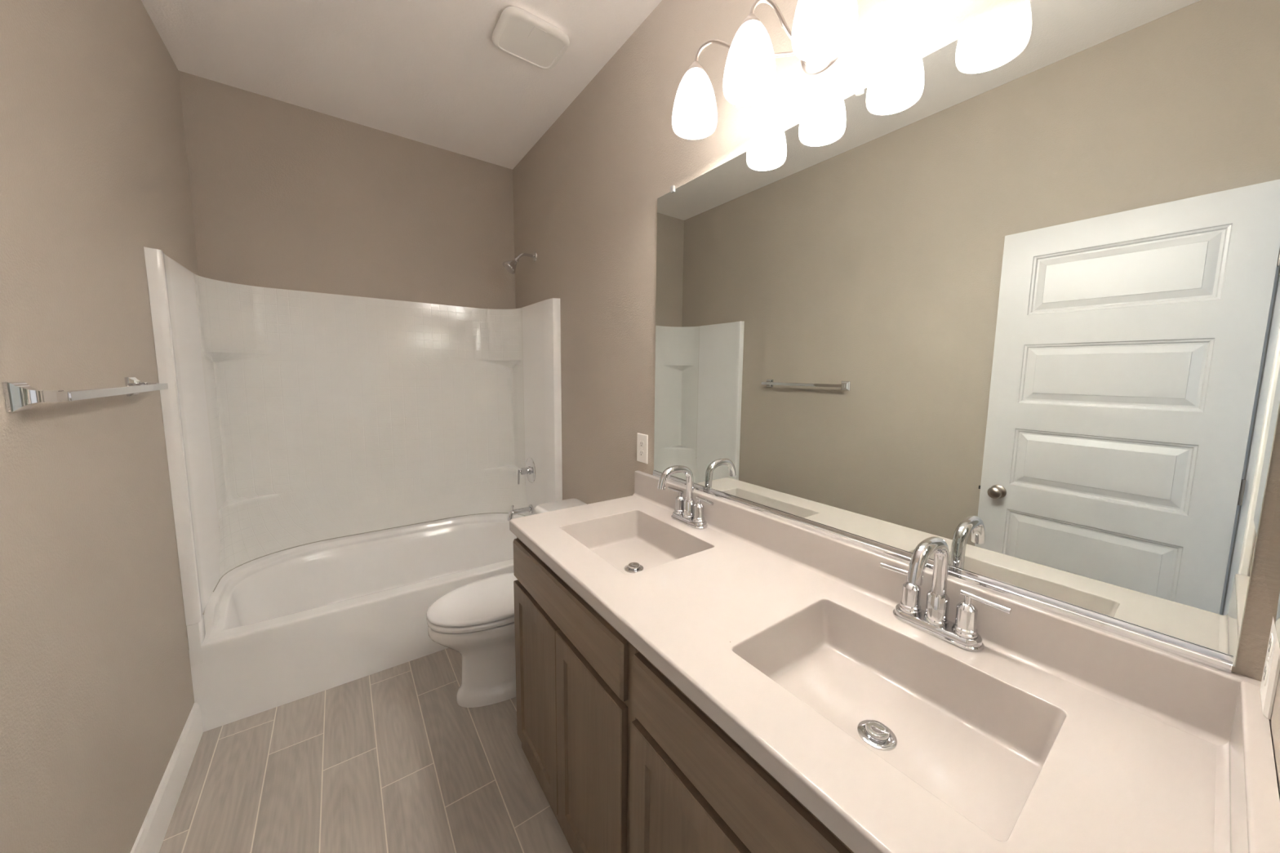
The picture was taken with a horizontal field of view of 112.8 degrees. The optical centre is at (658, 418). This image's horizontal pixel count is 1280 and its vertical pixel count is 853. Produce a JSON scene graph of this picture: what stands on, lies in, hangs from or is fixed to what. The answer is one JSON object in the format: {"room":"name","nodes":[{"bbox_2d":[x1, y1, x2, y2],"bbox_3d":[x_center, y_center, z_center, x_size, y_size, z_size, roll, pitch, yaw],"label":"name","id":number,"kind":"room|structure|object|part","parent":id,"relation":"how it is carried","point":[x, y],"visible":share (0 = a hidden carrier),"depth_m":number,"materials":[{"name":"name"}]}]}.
{"room":"bathroom","nodes":[
{"label":"bathroom","id":0,"kind":"room"},
{"bbox_2d":[0,0,219,852],"bbox_3d":[-1.327,-0.042,0.835,0.100,2.828,3.306,-4,8,-37],"label":"wall","id":1,"kind":"structure","parent":0,"point":[97,698],"depth_m":1.05,"materials":[{"name":"beige paint"}]},
{"bbox_2d":[1,377,168,412],"bbox_3d":[-1.404,-0.073,1.082,0.075,0.057,0.640,-4,8,-37],"label":"towel bar","id":2,"kind":"object","parent":1,"relation":"attached to","point":[20,396],"visible":1,"depth_m":0.85,"materials":[{"name":"silver metal"}]},
{"bbox_3d":[-1.236,-0.045,0.846,0.058,0.057,0.057,-4,8,-37],"label":"post","id":3,"kind":"part","parent":2,"relation":"part of","materials":[{"name":"silver metal"}]},
{"bbox_3d":[-1.586,-0.100,1.308,0.058,0.057,0.057,-4,8,-37],"label":"post","id":4,"kind":"part","parent":2,"relation":"part of","materials":[{"name":"silver metal"}]},
{"bbox_2d":[130,702,203,852],"bbox_3d":[-1.083,1.269,0.723,0.014,0.132,2.330,-4,8,-37],"label":"baseboard","id":5,"kind":"structure","parent":1,"relation":"attached to","point":[150,837],"depth_m":1.35,"materials":[{"name":"white paint"}]},
{"bbox_2d":[178,71,515,309],"bbox_3d":[-1.641,-0.236,2.594,1.524,2.828,0.100,-4,8,-37],"label":"wall","id":6,"kind":"structure","parent":0,"point":[284,195],"depth_m":2.33,"materials":[{"name":"beige paint"}]},
{"bbox_2d":[143,246,562,626],"bbox_3d":[-1.390,0.020,2.281,1.523,1.380,0.745,-4,8,-37],"label":"tub surround","id":7,"kind":"object","parent":6,"relation":"attached to","point":[331,416],"visible":0.94,"depth_m":2.37,"materials":[{"name":"plastic"}]},
{"bbox_3d":[-1.902,0.073,1.730,0.038,1.380,0.476,-4,8,-37],"label":"panel","id":8,"kind":"part","parent":7,"relation":"part of","materials":[{"name":"white plastic"}]},
{"bbox_3d":[-1.507,0.002,2.436,1.523,1.380,0.354,-4,8,-37],"label":"panel","id":9,"kind":"part","parent":7,"relation":"part of","materials":[{"name":"plastic"}]},
{"bbox_2d":[507,504,533,520],"bbox_3d":[-0.889,0.593,2.721,0.157,0.095,0.060,-4,8,-37],"label":"tub spout","id":10,"kind":"object","parent":7,"relation":"attached to","point":[530,508],"visible":0.97,"depth_m":2.71,"materials":[{"name":"silver metal"}]},
{"bbox_2d":[517,457,535,484],"bbox_3d":[-0.858,0.334,2.713,0.089,0.164,0.164,-4,8,-37],"label":"shower valve","id":11,"kind":"object","parent":7,"relation":"attached to","point":[530,469],"visible":1,"depth_m":2.70,"materials":[{"name":"silver metal"}]},
{"bbox_3d":[-0.883,0.370,2.699,0.028,0.092,0.013,-4,8,-37],"label":"lever","id":12,"kind":"part","parent":11,"relation":"part of","materials":[{"name":"silver metal"}]},
{"bbox_3d":[-0.720,-0.006,2.615,0.049,1.380,0.476,-4,8,-37],"label":"panel","id":13,"kind":"part","parent":7,"relation":"part of","materials":[{"name":"white plastic"}]},
{"bbox_2d":[159,648,573,852],"bbox_3d":[-0.667,1.295,1.430,1.524,0.060,3.206,-4,8,-37],"label":"floor","id":14,"kind":"structure","parent":0,"point":[389,760],"depth_m":1.48,"materials":[{"name":"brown tile"}]},
{"bbox_2d":[186,513,524,732],"bbox_3d":[-1.395,0.921,2.368,1.523,0.462,0.721,-4,8,-37],"label":"bathtub","id":15,"kind":"object","parent":14,"relation":"on","point":[284,627],"visible":0.78,"depth_m":2.02,"materials":[{"name":"white plastic"}]},
{"bbox_2d":[202,513,524,644],"bbox_3d":[-1.398,0.877,2.368,1.480,0.374,0.708,-4,8,-37],"label":"basin","id":16,"kind":"object","parent":15,"relation":"in","point":[380,587],"depth_m":2.21,"materials":[{"name":"white plastic"}]},
{"bbox_2d":[426,498,586,707],"bbox_3d":[-0.631,0.838,1.954,0.771,0.738,0.452,-4,8,-37],"label":"toilet","id":17,"kind":"object","parent":14,"relation":"on","point":[475,620],"visible":0.47,"depth_m":1.80,"materials":[{"name":"white ceramic"}]},
{"bbox_3d":[-0.738,0.814,1.870,0.501,0.024,0.370,-4,8,-37],"label":"seat","id":18,"kind":"part","parent":17,"relation":"part of","materials":[{"name":"white plastic"}]},
{"bbox_3d":[-0.738,0.784,1.866,0.502,0.026,0.372,-4,8,-37],"label":"lid","id":19,"kind":"part","parent":17,"relation":"part of","materials":[{"name":"white plastic"}]},
{"bbox_3d":[-0.682,1.019,1.937,0.644,0.380,0.366,-4,8,-37],"label":"bowl","id":20,"kind":"part","parent":17,"relation":"part of","materials":[{"name":"white ceramic"}]},
{"bbox_3d":[-0.415,0.475,2.074,0.242,0.036,0.452,-4,8,-37],"label":"tank lid","id":21,"kind":"part","parent":17,"relation":"part of","materials":[{"name":"white ceramic"}]},
{"bbox_2d":[513,537,636,852],"bbox_3d":[-0.079,0.843,1.415,0.550,0.860,0.765,-4,8,-37],"label":"vanity cabinet","id":22,"kind":"object","parent":14,"relation":"on","point":[574,669],"visible":0.43,"depth_m":1.17,"materials":[{"name":"brown wood"}]},
{"bbox_3d":[-0.408,0.896,1.414,0.018,0.600,0.365,-4,8,-37],"label":"cabinet door","id":23,"kind":"part","parent":22,"relation":"part of","materials":[{"name":"brown wood"}]},
{"bbox_3d":[-0.293,0.529,1.229,0.018,0.136,0.727,-4,8,-37],"label":"drawer","id":24,"kind":"part","parent":22,"relation":"part of","materials":[{"name":"brown wood"}]},
{"bbox_3d":[-0.188,0.931,1.125,0.018,0.600,0.359,-4,8,-37],"label":"cabinet door","id":25,"kind":"part","parent":22,"relation":"part of","materials":[{"name":"brown wood"}]},
{"bbox_2d":[630,649,853,852],"bbox_3d":[0.386,0.916,0.801,0.550,0.860,0.780,-4,8,-37],"label":"vanity cabinet","id":26,"kind":"object","parent":14,"relation":"on","point":[695,789],"visible":0.44,"depth_m":0.75,"materials":[{"name":"brown wood"}]},
{"bbox_3d":[0.055,0.969,0.803,0.018,0.600,0.373,-4,8,-37],"label":"cabinet door","id":27,"kind":"part","parent":26,"relation":"part of","materials":[{"name":"brown wood"}]},
{"bbox_2d":[509,471,1279,852],"bbox_3d":[0.157,0.417,1.056,0.559,0.212,1.555,-4,8,-37],"label":"countertop","id":28,"kind":"structure","parent":26,"relation":"on","point":[1062,734],"depth_m":0.72,"materials":[{"name":"stone"}]},
{"bbox_2d":[624,562,643,573],"bbox_3d":[-0.080,0.478,1.375,0.063,0.014,0.063,-4,8,-37],"label":"sink drain","id":29,"kind":"object","parent":28,"relation":"in","point":[633,567],"visible":0.98,"depth_m":1.36,"materials":[{"name":"silver metal"}]},
{"bbox_2d":[559,509,715,574],"bbox_3d":[-0.083,0.431,1.371,0.324,0.109,0.429,-4,8,-37],"label":"sink basin","id":30,"kind":"object","parent":28,"relation":"in","point":[617,540],"depth_m":1.50,"materials":[{"name":"ceramic"}]},
{"bbox_2d":[657,465,713,529],"bbox_3d":[0.093,0.260,1.490,0.188,0.211,0.186,1,6,3],"label":"faucet","id":31,"kind":"object","parent":28,"relation":"on","point":[686,512],"visible":1,"depth_m":1.47,"materials":[{"name":"silver metal"}]},
{"bbox_3d":[0.062,0.254,1.453,0.160,0.192,0.043,-4,8,-37],"label":"spout","id":32,"kind":"part","parent":31,"relation":"part of","materials":[{"name":"silver metal"}]},
{"bbox_3d":[0.062,0.267,1.552,0.012,0.024,0.078,-4,8,-37],"label":"lever","id":33,"kind":"part","parent":31,"relation":"part of","materials":[{"name":"silver metal"}]},
{"bbox_3d":[0.078,0.310,1.535,0.043,0.063,0.043,-4,8,-37],"label":"handle","id":34,"kind":"part","parent":31,"relation":"part of","materials":[{"name":"silver metal"}]},
{"bbox_3d":[0.108,0.355,1.500,0.058,0.020,0.166,-4,8,-37],"label":"plate","id":35,"kind":"part","parent":31,"relation":"part of","materials":[{"name":"silver metal"}]},
{"bbox_3d":[0.139,0.320,1.455,0.043,0.063,0.043,-4,8,-37],"label":"handle","id":36,"kind":"part","parent":31,"relation":"part of","materials":[{"name":"silver metal"}]},
{"bbox_3d":[0.155,0.281,1.429,0.012,0.024,0.078,-4,8,-37],"label":"lever","id":37,"kind":"part","parent":31,"relation":"part of","materials":[{"name":"silver metal"}]},
{"bbox_2d":[857,720,897,751],"bbox_3d":[0.386,0.552,0.750,0.063,0.014,0.063,-4,8,-37],"label":"sink drain","id":38,"kind":"object","parent":28,"relation":"in","point":[873,733],"visible":1,"depth_m":0.74,"materials":[{"name":"silver metal"}]},
{"bbox_2d":[731,598,1067,843],"bbox_3d":[0.390,0.505,0.747,0.324,0.109,0.425,-4,8,-37],"label":"sink basin","id":39,"kind":"object","parent":28,"relation":"in","point":[988,749],"depth_m":0.77,"materials":[{"name":"ceramic"}]},
{"bbox_2d":[880,536,1011,652],"bbox_3d":[0.561,0.333,0.872,0.188,0.211,0.186,1,6,3],"label":"faucet","id":40,"kind":"object","parent":28,"relation":"on","point":[962,633],"visible":1,"depth_m":0.85,"materials":[{"name":"silver metal"}]},
{"bbox_3d":[0.530,0.340,0.934,0.012,0.024,0.078,-4,8,-37],"label":"lever","id":41,"kind":"part","parent":40,"relation":"part of","materials":[{"name":"silver metal"}]},
{"bbox_3d":[0.546,0.384,0.917,0.043,0.063,0.043,-4,8,-37],"label":"handle","id":42,"kind":"part","parent":40,"relation":"part of","materials":[{"name":"silver metal"}]},
{"bbox_3d":[0.530,0.327,0.835,0.160,0.192,0.043,-4,8,-37],"label":"spout","id":43,"kind":"part","parent":40,"relation":"part of","materials":[{"name":"silver metal"}]},
{"bbox_3d":[0.575,0.428,0.882,0.058,0.020,0.166,-4,8,-37],"label":"plate","id":44,"kind":"part","parent":40,"relation":"part of","materials":[{"name":"silver metal"}]},
{"bbox_3d":[0.606,0.393,0.837,0.043,0.063,0.043,-4,8,-37],"label":"handle","id":45,"kind":"part","parent":40,"relation":"part of","materials":[{"name":"silver metal"}]},
{"bbox_3d":[0.623,0.354,0.811,0.012,0.024,0.078,-4,8,-37],"label":"lever","id":46,"kind":"part","parent":40,"relation":"part of","materials":[{"name":"silver metal"}]},
{"bbox_2d":[141,0,662,169],"bbox_3d":[-0.657,-1.531,1.165,1.724,0.080,3.306,-4,8,-37],"label":"ceiling","id":47,"kind":"structure","parent":0,"point":[433,73],"depth_m":1.85,"materials":[{"name":"paint"}]},
{"bbox_2d":[492,6,569,69],"bbox_3d":[-0.516,-1.530,1.718,0.268,0.034,0.242,-4,8,-37],"label":"exhaust fan","id":48,"kind":"object","parent":47,"relation":"attached to","point":[517,33],"visible":1,"depth_m":1.69,"materials":[{"name":"plastic"}]},
{"bbox_2d":[512,0,1279,681],"bbox_3d":[-0.029,-0.129,1.807,0.100,2.828,3.306,-4,8,-37],"label":"wall","id":49,"kind":"structure","parent":0,"point":[587,192],"depth_m":1.75,"materials":[{"name":"beige paint"}]},
{"bbox_2d":[502,251,537,274],"bbox_3d":[-0.843,-0.951,2.573,0.196,0.153,0.086,-4,8,-37],"label":"showerhead","id":50,"kind":"object","parent":49,"relation":"attached to","point":[510,265],"visible":1,"depth_m":2.55,"materials":[{"name":"silver metal"}]},
{"bbox_3d":[-0.814,-0.984,2.591,0.118,0.053,0.017,-4,8,-37],"label":"shower arm","id":51,"kind":"part","parent":50,"relation":"part of","materials":[{"name":"silver metal"}]},
{"bbox_2d":[636,432,648,463],"bbox_3d":[-0.069,0.125,1.794,0.007,0.122,0.075,-4,8,-37],"label":"outlet","id":52,"kind":"object","parent":49,"relation":"attached to","point":[642,439],"visible":1,"depth_m":1.79,"materials":[{"name":"white plastic"}]},
{"bbox_2d":[639,449,644,456],"bbox_3d":[-0.072,0.144,1.794,0.001,0.025,0.034,-4,8,-37],"label":"receptacle","id":53,"kind":"object","parent":52,"relation":"attached to","point":[641,451],"depth_m":1.79,"materials":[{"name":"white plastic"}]},
{"bbox_2d":[639,440,644,447],"bbox_3d":[-0.071,0.106,1.790,0.001,0.025,0.034,-4,8,-37],"label":"receptacle","id":54,"kind":"object","parent":52,"relation":"attached to","point":[641,442],"depth_m":1.79,"materials":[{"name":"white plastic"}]},
{"bbox_2d":[671,0,857,139],"bbox_3d":[0.326,-0.912,0.989,0.228,0.218,0.736,-4,8,-37],"label":"vanity light","id":55,"kind":"object","parent":49,"relation":"attached to","point":[822,30],"visible":1,"depth_m":1.01,"materials":[{"name":"white glass"}]},
{"bbox_3d":[0.103,-0.902,1.205,0.129,0.146,0.129,-4,8,-37],"label":"lamp shade","id":56,"kind":"part","parent":55,"relation":"part of","materials":[{"name":"white glass"}]},
{"bbox_3d":[0.243,-0.979,1.119,0.328,0.114,0.013,4,7,29],"label":"arm","id":57,"kind":"part","parent":55,"relation":"part of","materials":[{"name":"silver metal"}]},
{"bbox_3d":[0.225,-0.883,1.044,0.129,0.146,0.129,-4,8,-37],"label":"lamp shade","id":58,"kind":"part","parent":55,"relation":"part of","materials":[{"name":"white glass"}]},
{"bbox_3d":[0.225,-0.885,1.044,0.060,0.086,0.060,-4,8,-37],"label":"bulb","id":59,"kind":"part","parent":55,"relation":"part of","materials":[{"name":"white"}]},
{"bbox_3d":[0.305,-0.971,1.034,0.168,0.099,0.013,1,6,-1],"label":"arm","id":60,"kind":"part","parent":55,"relation":"part of","materials":[{"name":"silver metal"}]},
{"bbox_3d":[0.399,-0.941,1.041,0.046,0.148,0.148,-4,8,-37],"label":"plate","id":61,"kind":"part","parent":55,"relation":"part of","materials":[{"name":"silver metal"}]},
{"bbox_3d":[0.347,-0.866,0.883,0.060,0.086,0.060,-4,8,-37],"label":"bulb","id":62,"kind":"part","parent":55,"relation":"part of","materials":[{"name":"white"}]},
{"bbox_3d":[0.347,-0.864,0.883,0.129,0.146,0.129,-4,8,-37],"label":"lamp shade","id":63,"kind":"part","parent":55,"relation":"part of","materials":[{"name":"white glass"}]},
{"bbox_2d":[632,471,1261,745],"bbox_3d":[0.368,0.349,1.208,0.031,0.105,1.555,-4,8,-37],"label":"backsplash","id":64,"kind":"structure","parent":49,"relation":"attached to","point":[1197,700],"depth_m":0.77,"materials":[{"name":"stone"}]},
{"bbox_2d":[653,0,1279,673],"bbox_3d":[0.412,-0.244,1.115,0.011,1.095,1.415,-4,8,-37],"label":"wall mirror","id":65,"kind":"object","parent":49,"relation":"attached to","point":[1011,298],"visible":1,"depth_m":0.78,"materials":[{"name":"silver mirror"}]},
{"bbox_2d":[1264,484,1279,648],"bbox_3d":[0.701,-0.109,0.436,0.338,0.663,0.017,-4,8,-37],"label":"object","id":66,"kind":"structure","parent":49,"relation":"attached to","point":[1272,570],"depth_m":0.51,"materials":[{"name":"beige paint"}]},
{"bbox_2d":[1269,670,1279,800],"bbox_3d":[0.281,0.035,0.052,1.524,2.768,0.115,-4,8,-37],"label":"wall","id":67,"kind":"structure","parent":0,"point":[1274,722],"depth_m":0.49,"materials":[{"name":"beige paint"}]},
{"bbox_2d":[1259,616,1279,719],"bbox_3d":[0.790,0.311,0.547,0.075,0.122,0.007,-4,8,-37],"label":"outlet","id":68,"kind":"object","parent":67,"relation":"attached to","point":[1272,664],"visible":1,"depth_m":0.53,"materials":[{"name":"white plastic"}]},
{"bbox_2d":[1262,661,1268,686],"bbox_3d":[0.788,0.331,0.551,0.034,0.025,0.001,-4,8,-37],"label":"receptacle","id":69,"kind":"object","parent":68,"relation":"attached to","point":[1265,676],"depth_m":0.55,"materials":[{"name":"white plastic"}]},
{"bbox_2d":[1267,633,1273,657],"bbox_3d":[0.788,0.292,0.547,0.034,0.025,0.001,-4,8,-37],"label":"receptacle","id":70,"kind":"object","parent":68,"relation":"attached to","point":[1270,649],"depth_m":0.54,"materials":[{"name":"white plastic"}]}
]}

